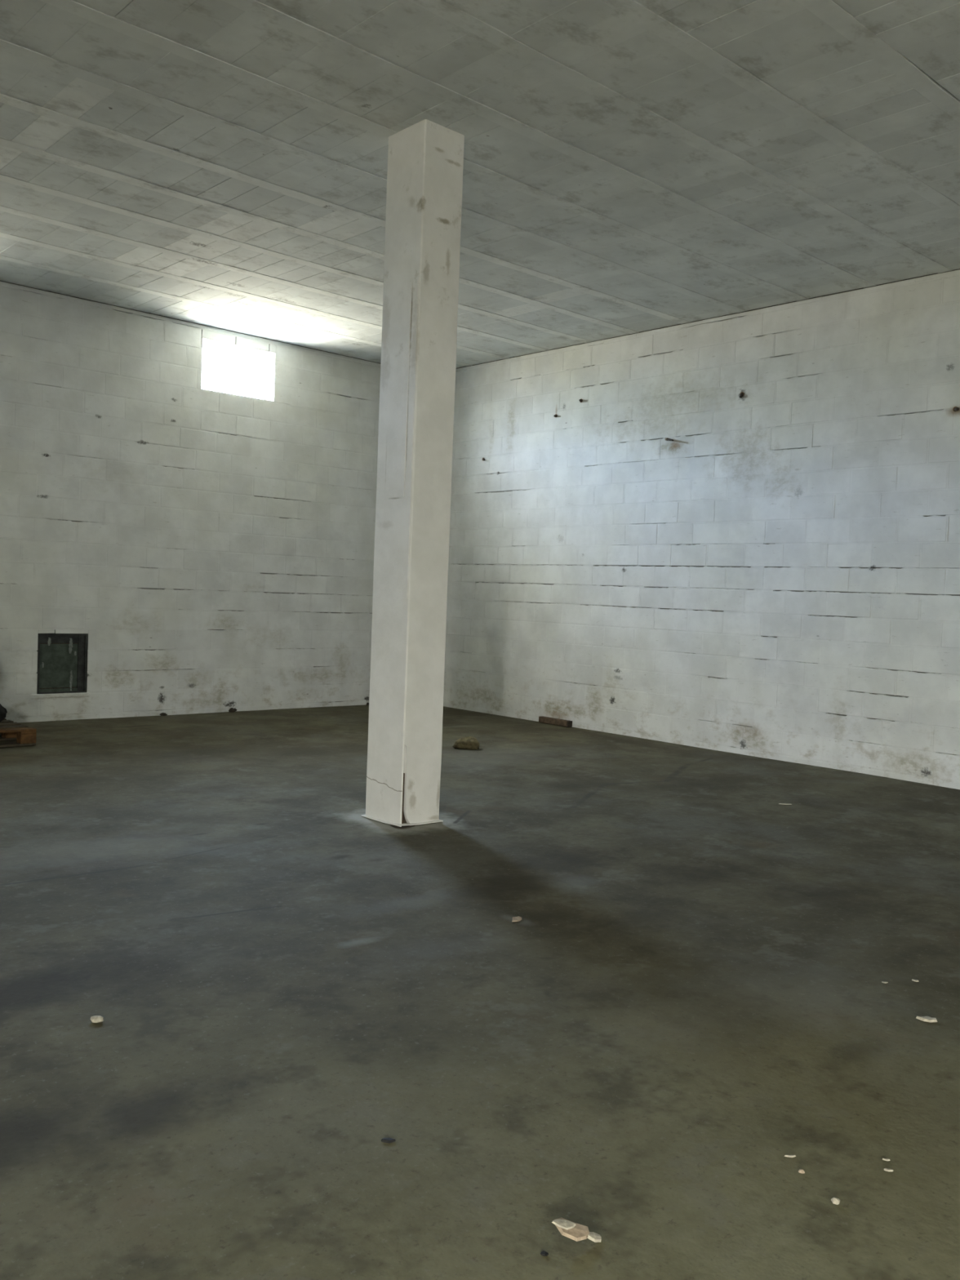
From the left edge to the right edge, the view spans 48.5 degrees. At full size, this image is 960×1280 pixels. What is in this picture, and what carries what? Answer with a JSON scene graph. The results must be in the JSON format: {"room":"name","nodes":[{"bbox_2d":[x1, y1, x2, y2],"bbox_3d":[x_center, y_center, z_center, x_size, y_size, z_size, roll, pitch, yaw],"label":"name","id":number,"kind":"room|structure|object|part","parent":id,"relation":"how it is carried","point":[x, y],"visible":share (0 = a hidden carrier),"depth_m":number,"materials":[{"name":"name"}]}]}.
{"room":"empty basement","nodes":[
{"label":"empty basement","id":0,"kind":"room"},
{"bbox_2d":[0,280,380,722],"bbox_3d":[-5.327,-1.142,8.758,12.860,4.595,0.242,0,3,-42],"label":"wall","id":1,"kind":"structure","parent":0,"point":[213,551],"depth_m":10.66,"materials":[{"name":"concrete"}]},
{"bbox_2d":[30,633,89,698],"bbox_3d":[-3.950,0.239,10.004,0.550,0.605,0.089,0,3,-42],"label":"window","id":2,"kind":"structure","parent":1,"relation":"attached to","point":[62,658],"depth_m":10.02,"materials":[{"name":"metal"}]},
{"bbox_3d":[-3.964,0.242,10.002,0.363,0.412,0.007,0,3,-42],"label":"panel","id":3,"kind":"part","parent":2,"relation":"part of","materials":[{"name":"glass"}]},
{"bbox_3d":[-3.957,0.220,10.040,0.470,0.570,0.025,0,3,-42],"label":"plate","id":4,"kind":"part","parent":2,"relation":"part of","materials":[{"name":"glass"}]},
{"bbox_2d":[202,342,266,399],"bbox_3d":[-2.624,-2.808,11.187,0.844,0.507,0.035,0,3,-42],"label":"window","id":5,"kind":"structure","parent":1,"relation":"in","point":[264,362],"depth_m":11.40,"materials":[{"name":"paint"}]},
{"bbox_2d":[0,704,959,1279],"bbox_3d":[-0.569,1.178,3.375,12.625,0.007,14.425,0,3,-42],"label":"floor","id":6,"kind":"structure","parent":0,"point":[687,997],"depth_m":3.43,"materials":[{"name":"concrete"}]},
{"bbox_2d":[0,718,36,747],"bbox_3d":[-4.239,0.749,8.356,1.200,0.132,0.800,0,3,-42],"label":"pallet","id":7,"kind":"object","parent":6,"relation":"on","point":[24,735],"visible":0.98,"depth_m":8.44,"materials":[{"name":"brown wood"}]},
{"bbox_2d":[0,703,7,721],"bbox_3d":[-4.116,0.551,8.363,0.738,0.271,0.665,2,3,-6],"label":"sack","id":8,"kind":"object","parent":7,"relation":"on","point":[3,711],"visible":1,"depth_m":8.43,"materials":[{"name":"plastic"}]},
{"bbox_2d":[90,1015,103,1022],"bbox_3d":[-1.164,1.151,3.237,0.043,0.015,0.030,3,3,10],"label":"pebble","id":9,"kind":"object","parent":6,"relation":"on","point":[95,1019],"visible":1,"depth_m":3.23,"materials":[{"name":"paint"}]},
{"bbox_2d":[228,707,236,712],"bbox_3d":[-2.598,0.734,11.192,0.108,0.048,0.049,0,3,-42],"label":"clod","id":10,"kind":"object","parent":6,"relation":"on","point":[231,709],"visible":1,"depth_m":11.17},
{"bbox_2d":[381,1137,395,1142],"bbox_3d":[-0.223,1.220,2.595,0.036,0.006,0.015,2,3,-4],"label":"scrap","id":11,"kind":"object","parent":6,"relation":"on","point":[384,1140],"visible":1,"depth_m":2.59,"materials":[{"name":"grey"}]},
{"bbox_2d":[360,119,464,828],"bbox_3d":[-0.386,-0.915,6.170,0.338,3.942,0.393,0,3,-42],"label":"pillar","id":12,"kind":"structure","parent":6,"relation":"on","point":[425,158],"depth_m":6.06,"materials":[{"name":"paint"}]},
{"bbox_2d":[452,736,479,749],"bbox_3d":[-0.121,0.886,9.231,0.238,0.102,0.162,2,3,-2],"label":"stone","id":13,"kind":"object","parent":6,"relation":"on","point":[468,742],"visible":1,"depth_m":9.17,"materials":[{"name":"beige stone"}]},
{"bbox_2d":[511,915,521,921],"bbox_3d":[0.153,1.156,4.411,0.040,0.004,0.074,2,3,4],"label":"chip","id":14,"kind":"object","parent":6,"relation":"on","point":[518,918],"visible":1,"depth_m":4.41,"materials":[{"name":"paint"}]},
{"bbox_2d":[540,1251,548,1256],"bbox_3d":[0.132,1.252,2.173,0.017,0.006,0.011,3,3,13],"label":"crumb","id":15,"kind":"object","parent":6,"relation":"on","point":[542,1253],"visible":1,"depth_m":2.17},
{"bbox_2d":[538,715,572,727],"bbox_3d":[0.788,0.854,11.147,0.060,0.062,0.442,0,3,-41],"label":"timber offcut","id":16,"kind":"object","parent":6,"relation":"on","point":[543,719],"visible":1,"depth_m":11.11,"materials":[{"name":"brown wood"}]},
{"bbox_2d":[551,1217,601,1242],"bbox_3d":[0.201,1.234,2.223,0.105,0.046,0.045,2,3,5],"label":"flake","id":17,"kind":"object","parent":6,"relation":"on","point":[574,1231],"visible":1,"depth_m":2.22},
{"bbox_2d":[784,1155,795,1157],"bbox_3d":[0.756,1.258,2.597,0.029,0.004,0.007,2,3,-1],"label":"plaster sliver","id":18,"kind":"object","parent":6,"relation":"on","point":[788,1156],"visible":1,"depth_m":2.60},
{"bbox_2d":[798,1168,804,1173],"bbox_3d":[0.763,1.260,2.527,0.013,0.007,0.013,1,3,-30],"label":"crumb","id":19,"kind":"object","parent":6,"relation":"on","point":[801,1171],"visible":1,"depth_m":2.52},
{"bbox_2d":[831,1196,839,1204],"bbox_3d":[0.803,1.264,2.403,0.020,0.013,0.017,3,3,12],"label":"crumb","id":20,"kind":"object","parent":6,"relation":"on","point":[836,1201],"visible":1,"depth_m":2.40,"materials":[{"name":"white"}]},
{"bbox_2d":[884,1168,893,1171],"bbox_3d":[0.979,1.269,2.550,0.023,0.004,0.007,3,3,13],"label":"plaster sliver","id":21,"kind":"object","parent":6,"relation":"on","point":[885,1169],"visible":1,"depth_m":2.55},
{"bbox_2d":[915,1016,937,1022],"bbox_3d":[1.466,1.243,3.495,0.065,0.011,0.034,2,3,5],"label":"chip","id":22,"kind":"object","parent":6,"relation":"on","point":[927,1019],"visible":1,"depth_m":3.49,"materials":[{"name":"paint"}]},
{"bbox_2d":[0,0,959,368],"bbox_3d":[-0.413,-2.884,3.193,13.100,0.252,14.900,0,3,-42],"label":"ceiling","id":23,"kind":"structure","parent":0,"point":[630,166],"depth_m":6.28,"materials":[{"name":"concrete"}]},
{"bbox_2d":[443,268,959,789],"bbox_3d":[4.164,-0.730,7.704,0.262,4.595,14.660,0,3,-42],"label":"wall","id":24,"kind":"structure","parent":0,"point":[777,577],"depth_m":9.61,"materials":[{"name":"concrete"}]},
{"bbox_2d":[664,437,673,440],"bbox_3d":[1.783,-1.894,10.052,0.041,0.054,0.163,2,3,-9],"label":"peg","id":25,"kind":"object","parent":24,"relation":"attached to","point":[665,438],"visible":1,"depth_m":10.09,"materials":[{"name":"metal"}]},
{"bbox_2d":[952,406,959,411],"bbox_3d":[3.612,-1.753,8.069,0.034,0.045,0.103,3,3,10],"label":"peg","id":26,"kind":"object","parent":24,"relation":"attached to","point":[955,408],"visible":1,"depth_m":8.06,"materials":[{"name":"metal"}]}
]}

